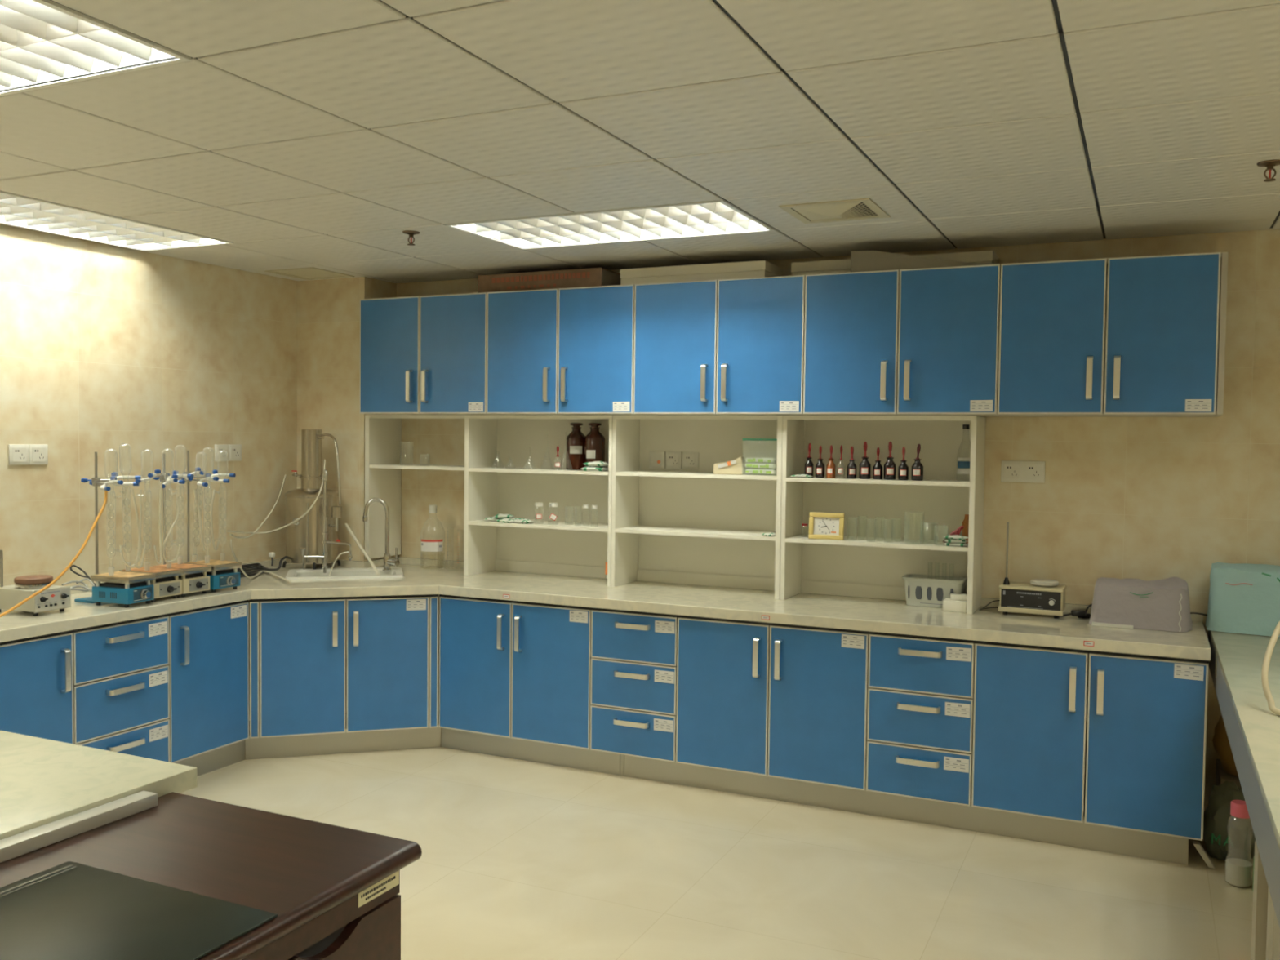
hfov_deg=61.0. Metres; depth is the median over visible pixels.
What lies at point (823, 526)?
clock
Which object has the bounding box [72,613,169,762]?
drawer unit
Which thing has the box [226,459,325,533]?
hose
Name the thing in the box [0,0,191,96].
ceiling light
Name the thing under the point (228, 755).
toe kick
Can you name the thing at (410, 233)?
sprinkler
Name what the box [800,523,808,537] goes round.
glass jar
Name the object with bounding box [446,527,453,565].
cylinder
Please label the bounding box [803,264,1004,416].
upper cabinet
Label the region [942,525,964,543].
bundle
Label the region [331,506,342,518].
cup
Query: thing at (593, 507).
glass jar
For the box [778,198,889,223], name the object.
ceiling vent
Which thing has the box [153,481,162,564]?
hose
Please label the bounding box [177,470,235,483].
clamp
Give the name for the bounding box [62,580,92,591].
cable
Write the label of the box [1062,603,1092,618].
plug
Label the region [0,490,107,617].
hose
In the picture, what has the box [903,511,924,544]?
glass beaker
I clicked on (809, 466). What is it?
dropper bottle
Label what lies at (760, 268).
flat box
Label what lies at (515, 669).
base cabinet
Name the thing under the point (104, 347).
wall
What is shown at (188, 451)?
stand
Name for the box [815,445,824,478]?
dropper bottle
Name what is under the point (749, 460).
boxes
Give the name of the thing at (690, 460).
wall socket
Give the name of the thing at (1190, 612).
cable
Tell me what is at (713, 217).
ceiling light
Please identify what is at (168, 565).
condenser
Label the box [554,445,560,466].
dropper bottle
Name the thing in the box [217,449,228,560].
condenser
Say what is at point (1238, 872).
plastic bottle
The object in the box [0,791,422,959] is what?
wooden desk
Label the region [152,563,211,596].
hotplate
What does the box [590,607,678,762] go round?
drawer unit
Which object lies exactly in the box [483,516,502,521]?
packet
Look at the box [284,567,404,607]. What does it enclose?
sink
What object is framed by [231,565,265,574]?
cable
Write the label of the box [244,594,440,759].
base cabinet
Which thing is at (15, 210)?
ceiling light
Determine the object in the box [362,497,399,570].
faucet
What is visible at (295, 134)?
ceiling
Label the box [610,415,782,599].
open shelf unit
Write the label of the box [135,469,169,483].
clamp
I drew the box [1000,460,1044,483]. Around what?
wall socket
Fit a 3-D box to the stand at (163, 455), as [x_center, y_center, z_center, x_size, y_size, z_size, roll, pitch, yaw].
[-2.169,0.191,4.927,0.110,0.623,0.110,2,2,25]
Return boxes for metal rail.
[0,791,157,862]
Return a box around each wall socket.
[8,444,28,465]
[28,444,48,464]
[214,444,228,461]
[228,444,241,461]
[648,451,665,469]
[665,451,681,469]
[681,452,698,470]
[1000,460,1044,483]
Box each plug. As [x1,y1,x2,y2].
[268,552,275,565]
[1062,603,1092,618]
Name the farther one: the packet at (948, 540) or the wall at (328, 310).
the wall at (328, 310)
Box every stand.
[74,452,97,603]
[162,453,165,564]
[186,450,189,562]
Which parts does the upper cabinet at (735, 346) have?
door, edge trim, handle, handle, door, edge trim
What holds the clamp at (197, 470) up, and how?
attached to the stand at (188, 451)
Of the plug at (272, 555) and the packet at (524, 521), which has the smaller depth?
the packet at (524, 521)
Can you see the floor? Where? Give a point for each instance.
(519, 860)
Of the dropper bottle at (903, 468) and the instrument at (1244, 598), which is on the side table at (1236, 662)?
the instrument at (1244, 598)
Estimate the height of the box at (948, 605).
0.044 m
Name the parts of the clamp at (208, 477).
arm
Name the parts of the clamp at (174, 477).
wing knob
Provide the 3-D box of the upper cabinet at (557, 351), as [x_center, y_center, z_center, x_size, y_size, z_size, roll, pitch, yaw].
[-0.328,-0.625,5.381,0.812,0.603,0.386,2,2,25]
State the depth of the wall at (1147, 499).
4.51 m
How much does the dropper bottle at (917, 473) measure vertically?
0.158 m
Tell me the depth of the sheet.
4.55 m
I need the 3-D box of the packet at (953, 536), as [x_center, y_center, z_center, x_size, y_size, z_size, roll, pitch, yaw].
[1.337,0.241,4.591,0.095,0.016,0.075,2,3,37]
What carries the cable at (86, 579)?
on the countertop
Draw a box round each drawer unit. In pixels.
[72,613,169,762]
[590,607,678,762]
[866,631,975,806]
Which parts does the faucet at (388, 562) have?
spout, lever handle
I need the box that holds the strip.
[1192,840,1214,868]
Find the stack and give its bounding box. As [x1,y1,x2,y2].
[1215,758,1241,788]
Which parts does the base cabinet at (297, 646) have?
filler panel, edge trim, edge trim, door, handle, toe kick, rail, handle, door, edge trim, edge trim, filler panel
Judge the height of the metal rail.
0.026 m
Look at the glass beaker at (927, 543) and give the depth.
4.69 m
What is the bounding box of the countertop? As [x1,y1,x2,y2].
[0,556,1211,660]
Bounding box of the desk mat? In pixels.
[0,861,277,959]
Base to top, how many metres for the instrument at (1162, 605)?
0.186 m
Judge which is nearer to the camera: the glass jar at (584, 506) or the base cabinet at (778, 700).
the base cabinet at (778, 700)
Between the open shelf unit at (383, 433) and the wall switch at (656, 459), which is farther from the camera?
the open shelf unit at (383, 433)
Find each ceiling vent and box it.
[264,266,354,279]
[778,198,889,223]
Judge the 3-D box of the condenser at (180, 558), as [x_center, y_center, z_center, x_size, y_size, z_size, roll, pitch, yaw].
[-2.081,0.109,4.890,0.068,0.539,0.047,1,1,-2]
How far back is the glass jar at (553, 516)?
5.42 m
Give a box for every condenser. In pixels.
[104,448,119,575]
[119,445,132,570]
[141,451,153,570]
[161,451,175,568]
[174,444,186,564]
[191,452,206,562]
[203,451,213,563]
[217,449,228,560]
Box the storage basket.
[902,573,967,608]
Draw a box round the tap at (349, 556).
[326,541,352,560]
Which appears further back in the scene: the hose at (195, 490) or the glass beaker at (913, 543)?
the hose at (195, 490)
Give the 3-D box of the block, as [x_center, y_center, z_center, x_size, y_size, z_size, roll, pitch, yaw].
[1.420,0.212,4.717,0.040,0.125,0.039,2,2,25]
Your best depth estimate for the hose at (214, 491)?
4.93 m
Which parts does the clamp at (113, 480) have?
arm, wing knob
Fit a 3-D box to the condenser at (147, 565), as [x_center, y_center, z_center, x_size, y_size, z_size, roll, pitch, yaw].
[-2.113,0.128,4.632,0.047,0.520,0.068,3,4,44]
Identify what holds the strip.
on the floor
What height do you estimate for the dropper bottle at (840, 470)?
0.148 m
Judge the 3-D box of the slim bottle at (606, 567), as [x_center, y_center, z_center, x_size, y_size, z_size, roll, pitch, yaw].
[-0.152,0.432,5.317,0.036,0.158,0.036,1,2,-2]
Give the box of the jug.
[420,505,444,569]
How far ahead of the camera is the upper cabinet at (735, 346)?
4.88 m
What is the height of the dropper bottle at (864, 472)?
0.165 m
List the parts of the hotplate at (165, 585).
plate frame, casing, control panel, knob, post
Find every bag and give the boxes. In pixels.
[712,456,746,475]
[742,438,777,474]
[1203,780,1255,861]
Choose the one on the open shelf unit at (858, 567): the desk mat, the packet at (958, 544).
the packet at (958, 544)
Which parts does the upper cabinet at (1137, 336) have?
door, edge trim, handle, handle, door, edge trim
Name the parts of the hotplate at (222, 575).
plate frame, post, casing, control panel, knob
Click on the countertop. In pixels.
(813, 610)
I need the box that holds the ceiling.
[0,0,1279,283]
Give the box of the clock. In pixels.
[808,511,844,540]
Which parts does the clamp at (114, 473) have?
wing knob, arm, wing knob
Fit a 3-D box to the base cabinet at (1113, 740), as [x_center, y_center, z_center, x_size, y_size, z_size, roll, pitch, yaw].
[1.771,0.945,4.290,0.802,0.650,0.630,2,2,25]
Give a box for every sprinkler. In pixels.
[402,230,419,245]
[1257,160,1279,182]
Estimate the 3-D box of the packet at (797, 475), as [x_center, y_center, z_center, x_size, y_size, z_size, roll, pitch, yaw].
[0.722,-0.018,4.860,0.100,0.014,0.070,1,2,19]
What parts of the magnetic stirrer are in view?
support rod, steel plate, casing, knob, panel, knob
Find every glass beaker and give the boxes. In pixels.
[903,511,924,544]
[920,521,939,544]
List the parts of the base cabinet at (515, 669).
door, edge trim, handle, rail, handle, door, edge trim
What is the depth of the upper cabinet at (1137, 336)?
4.19 m
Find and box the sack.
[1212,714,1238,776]
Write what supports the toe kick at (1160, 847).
on the floor
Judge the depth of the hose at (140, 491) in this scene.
4.56 m
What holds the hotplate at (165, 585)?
on the countertop
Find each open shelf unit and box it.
[364,414,464,559]
[463,414,612,586]
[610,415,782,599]
[779,415,986,613]
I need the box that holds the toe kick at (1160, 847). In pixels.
[440,727,1188,865]
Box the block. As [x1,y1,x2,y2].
[961,514,968,543]
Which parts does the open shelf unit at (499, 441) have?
panel, shelf, shelf, rail, panel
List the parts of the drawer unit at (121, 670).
rail, edge trim, edge trim, drawer, drawer, edge trim, drawer, handle, handle, handle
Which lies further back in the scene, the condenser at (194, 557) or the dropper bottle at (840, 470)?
the condenser at (194, 557)
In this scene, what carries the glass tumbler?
on the open shelf unit at (858, 567)
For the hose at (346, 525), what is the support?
in the sink
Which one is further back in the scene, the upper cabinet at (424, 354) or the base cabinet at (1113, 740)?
the upper cabinet at (424, 354)
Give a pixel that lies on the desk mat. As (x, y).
(69, 910)
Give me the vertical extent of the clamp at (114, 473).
0.057 m
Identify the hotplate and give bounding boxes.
[90,571,155,607]
[119,566,183,601]
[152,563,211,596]
[184,559,241,592]
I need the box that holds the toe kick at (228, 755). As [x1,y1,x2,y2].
[174,740,244,776]
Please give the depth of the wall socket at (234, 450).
5.63 m
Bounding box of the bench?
[0,730,197,839]
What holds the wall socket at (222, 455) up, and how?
attached to the wall at (104, 347)
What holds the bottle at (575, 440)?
on the open shelf unit at (499, 441)
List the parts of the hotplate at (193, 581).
plate frame, casing, control panel, knob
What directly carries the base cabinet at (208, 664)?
on the floor
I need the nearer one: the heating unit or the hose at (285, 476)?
the heating unit
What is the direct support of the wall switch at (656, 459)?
attached to the wall at (1147, 499)
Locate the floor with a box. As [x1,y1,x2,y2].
[180,711,1254,959]
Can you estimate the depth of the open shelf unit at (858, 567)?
4.90 m
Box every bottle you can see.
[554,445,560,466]
[565,422,585,470]
[584,422,604,466]
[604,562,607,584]
[804,443,813,477]
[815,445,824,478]
[826,444,835,478]
[837,444,842,474]
[846,445,856,479]
[858,441,871,479]
[872,447,882,479]
[883,441,896,479]
[897,446,908,479]
[911,444,923,480]
[955,424,970,480]
[1224,800,1253,888]
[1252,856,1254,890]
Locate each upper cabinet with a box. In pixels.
[359,292,493,414]
[486,284,649,415]
[633,275,812,415]
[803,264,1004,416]
[997,252,1228,417]
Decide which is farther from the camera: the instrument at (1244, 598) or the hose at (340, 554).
the hose at (340, 554)
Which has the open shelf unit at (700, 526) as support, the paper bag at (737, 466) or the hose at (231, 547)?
the paper bag at (737, 466)
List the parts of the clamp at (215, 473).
arm, wing knob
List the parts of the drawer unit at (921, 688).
handle, drawer, edge trim, handle, drawer, edge trim, handle, drawer, edge trim, rail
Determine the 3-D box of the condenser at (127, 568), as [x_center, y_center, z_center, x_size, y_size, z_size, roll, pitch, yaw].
[-2.188,0.116,4.614,0.047,0.544,0.068,0,2,9]
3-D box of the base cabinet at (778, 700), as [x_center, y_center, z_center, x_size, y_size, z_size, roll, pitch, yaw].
[0.657,0.912,4.811,0.836,0.650,0.630,2,2,25]
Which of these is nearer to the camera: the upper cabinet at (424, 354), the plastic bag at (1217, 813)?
the plastic bag at (1217, 813)
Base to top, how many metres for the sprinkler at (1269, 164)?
0.053 m
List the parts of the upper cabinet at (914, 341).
door, edge trim, handle, handle, door, edge trim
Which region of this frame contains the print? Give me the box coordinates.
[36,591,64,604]
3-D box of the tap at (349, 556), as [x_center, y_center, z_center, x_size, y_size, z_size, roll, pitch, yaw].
[-1.556,0.365,5.602,0.178,0.094,0.022,2,2,25]
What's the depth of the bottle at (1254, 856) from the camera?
3.70 m
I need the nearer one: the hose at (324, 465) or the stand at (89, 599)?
the stand at (89, 599)
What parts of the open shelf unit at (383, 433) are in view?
panel, rail, shelf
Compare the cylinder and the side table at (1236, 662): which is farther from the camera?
the cylinder
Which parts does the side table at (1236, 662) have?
joint plate, leg, panel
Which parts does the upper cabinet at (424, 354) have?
door, edge trim, handle, handle, door, edge trim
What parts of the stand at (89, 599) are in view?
plate, rod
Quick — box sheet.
[850,250,999,272]
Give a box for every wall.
[0,223,297,720]
[297,276,396,713]
[396,228,1279,811]
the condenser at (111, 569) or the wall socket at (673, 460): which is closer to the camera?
the condenser at (111, 569)
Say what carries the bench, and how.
on the floor
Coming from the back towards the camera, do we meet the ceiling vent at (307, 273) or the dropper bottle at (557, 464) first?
the ceiling vent at (307, 273)
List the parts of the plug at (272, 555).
cord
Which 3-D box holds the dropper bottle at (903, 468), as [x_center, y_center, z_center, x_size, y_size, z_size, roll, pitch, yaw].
[1.139,-0.072,4.695,0.044,0.144,0.045,1,2,15]
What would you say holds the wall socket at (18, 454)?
attached to the wall at (104, 347)
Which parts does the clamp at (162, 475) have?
wing knob, arm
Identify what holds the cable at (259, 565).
on the countertop
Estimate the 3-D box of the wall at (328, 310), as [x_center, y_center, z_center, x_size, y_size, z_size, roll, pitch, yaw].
[-1.642,-0.076,6.080,0.469,2.700,0.276,2,2,25]
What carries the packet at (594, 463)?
on the packet at (588, 468)
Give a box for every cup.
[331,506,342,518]
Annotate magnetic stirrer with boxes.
[0,550,71,615]
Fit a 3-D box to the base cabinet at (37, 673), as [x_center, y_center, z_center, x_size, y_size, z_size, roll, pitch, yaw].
[-2.620,0.908,3.910,0.580,0.650,0.903,2,2,25]
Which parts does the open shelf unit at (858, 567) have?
panel, shelf, shelf, rail, panel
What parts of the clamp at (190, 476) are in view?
wing knob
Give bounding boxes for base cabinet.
[0,630,74,744]
[166,600,248,763]
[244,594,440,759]
[439,594,592,749]
[675,614,869,791]
[971,640,1208,840]
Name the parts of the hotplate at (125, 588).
plate frame, casing, post, control panel, knob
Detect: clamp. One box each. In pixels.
[80,471,141,485]
[88,475,123,490]
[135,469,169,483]
[153,470,193,484]
[160,474,177,488]
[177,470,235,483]
[181,472,218,486]
[182,466,204,480]
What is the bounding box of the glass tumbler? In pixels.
[846,517,857,540]
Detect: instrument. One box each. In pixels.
[1088,577,1192,631]
[1204,562,1279,637]
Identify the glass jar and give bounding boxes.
[533,502,542,524]
[548,502,557,524]
[582,504,589,525]
[591,505,597,509]
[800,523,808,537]
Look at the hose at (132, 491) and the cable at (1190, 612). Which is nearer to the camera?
the cable at (1190, 612)
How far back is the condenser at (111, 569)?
4.47 m
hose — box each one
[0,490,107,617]
[120,488,142,567]
[134,489,146,568]
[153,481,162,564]
[162,500,181,563]
[193,488,205,551]
[209,489,219,550]
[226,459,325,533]
[229,475,286,538]
[230,539,290,582]
[328,551,349,576]
[344,523,380,575]
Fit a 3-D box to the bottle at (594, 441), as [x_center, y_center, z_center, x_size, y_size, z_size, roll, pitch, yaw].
[-0.226,-0.167,5.420,0.104,0.236,0.104,1,2,-2]
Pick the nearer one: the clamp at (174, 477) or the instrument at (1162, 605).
the instrument at (1162, 605)
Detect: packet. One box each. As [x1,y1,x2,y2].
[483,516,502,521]
[493,513,513,518]
[496,518,515,523]
[514,518,533,524]
[581,466,608,471]
[583,461,608,466]
[761,532,775,536]
[789,474,813,477]
[943,534,968,539]
[943,542,968,546]
[944,538,968,542]
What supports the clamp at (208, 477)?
attached to the stand at (188, 451)
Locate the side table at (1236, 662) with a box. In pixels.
[1208,630,1279,959]
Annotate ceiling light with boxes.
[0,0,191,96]
[0,191,233,251]
[444,199,775,249]
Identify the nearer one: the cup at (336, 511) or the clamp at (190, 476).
the clamp at (190, 476)
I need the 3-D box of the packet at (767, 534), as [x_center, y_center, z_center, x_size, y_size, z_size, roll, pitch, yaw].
[0.584,0.245,4.922,0.055,0.015,0.060,2,2,25]
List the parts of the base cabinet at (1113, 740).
door, edge trim, handle, rail, handle, door, edge trim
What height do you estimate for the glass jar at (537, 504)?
0.104 m
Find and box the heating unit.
[998,521,1066,618]
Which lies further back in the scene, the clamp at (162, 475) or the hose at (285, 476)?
the hose at (285, 476)
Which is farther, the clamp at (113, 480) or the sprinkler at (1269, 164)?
the clamp at (113, 480)
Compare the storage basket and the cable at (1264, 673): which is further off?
the storage basket
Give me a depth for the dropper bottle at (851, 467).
4.78 m
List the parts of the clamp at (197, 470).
wing knob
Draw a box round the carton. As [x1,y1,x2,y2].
[477,267,621,293]
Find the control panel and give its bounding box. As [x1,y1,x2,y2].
[1003,590,1042,608]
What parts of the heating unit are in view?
support rod, panel, casing, steel plate, knob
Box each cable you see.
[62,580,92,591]
[70,564,95,586]
[75,577,94,586]
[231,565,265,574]
[237,563,261,573]
[238,567,266,577]
[245,555,286,571]
[978,600,999,609]
[1190,612,1207,615]
[1261,621,1279,715]
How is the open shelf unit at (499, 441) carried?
on the countertop
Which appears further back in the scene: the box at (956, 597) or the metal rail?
the box at (956, 597)
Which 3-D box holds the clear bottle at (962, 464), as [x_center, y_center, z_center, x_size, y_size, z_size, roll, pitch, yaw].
[1.411,-0.118,4.710,0.072,0.243,0.072,1,2,17]
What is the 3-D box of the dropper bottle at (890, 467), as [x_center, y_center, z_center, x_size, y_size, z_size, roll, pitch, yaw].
[1.087,-0.085,4.720,0.052,0.167,0.053,1,2,10]
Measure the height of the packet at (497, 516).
0.020 m
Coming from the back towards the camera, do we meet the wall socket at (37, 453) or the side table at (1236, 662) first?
the wall socket at (37, 453)
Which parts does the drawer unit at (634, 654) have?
handle, handle, drawer, handle, edge trim, drawer, edge trim, drawer, rail, edge trim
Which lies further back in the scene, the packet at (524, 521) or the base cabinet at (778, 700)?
the packet at (524, 521)
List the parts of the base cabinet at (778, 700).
door, edge trim, handle, rail, handle, door, edge trim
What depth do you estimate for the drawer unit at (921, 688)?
4.28 m
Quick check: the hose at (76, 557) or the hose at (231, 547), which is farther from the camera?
the hose at (231, 547)
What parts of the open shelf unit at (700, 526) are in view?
panel, shelf, shelf, rail, panel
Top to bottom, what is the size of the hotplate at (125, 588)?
0.126 m
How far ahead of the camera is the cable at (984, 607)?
4.59 m
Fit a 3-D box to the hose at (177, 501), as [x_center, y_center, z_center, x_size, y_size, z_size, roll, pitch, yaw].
[-2.028,0.225,4.700,0.009,0.268,0.099,2,2,25]
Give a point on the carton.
(595, 277)
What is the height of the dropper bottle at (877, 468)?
0.140 m
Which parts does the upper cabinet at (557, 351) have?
door, edge trim, handle, handle, door, edge trim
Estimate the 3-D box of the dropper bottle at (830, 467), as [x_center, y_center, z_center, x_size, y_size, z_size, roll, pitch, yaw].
[0.850,-0.082,4.831,0.040,0.148,0.041,2,2,25]
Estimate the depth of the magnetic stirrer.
4.26 m
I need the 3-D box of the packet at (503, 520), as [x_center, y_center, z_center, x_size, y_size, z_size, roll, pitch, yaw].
[-0.677,0.205,5.522,0.100,0.020,0.070,2,3,31]
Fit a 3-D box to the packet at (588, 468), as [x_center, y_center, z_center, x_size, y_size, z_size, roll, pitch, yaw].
[-0.219,-0.056,5.311,0.130,0.023,0.080,1,2,19]
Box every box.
[620,260,782,284]
[791,250,999,275]
[942,598,966,612]
[950,593,967,600]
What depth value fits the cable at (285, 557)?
5.62 m

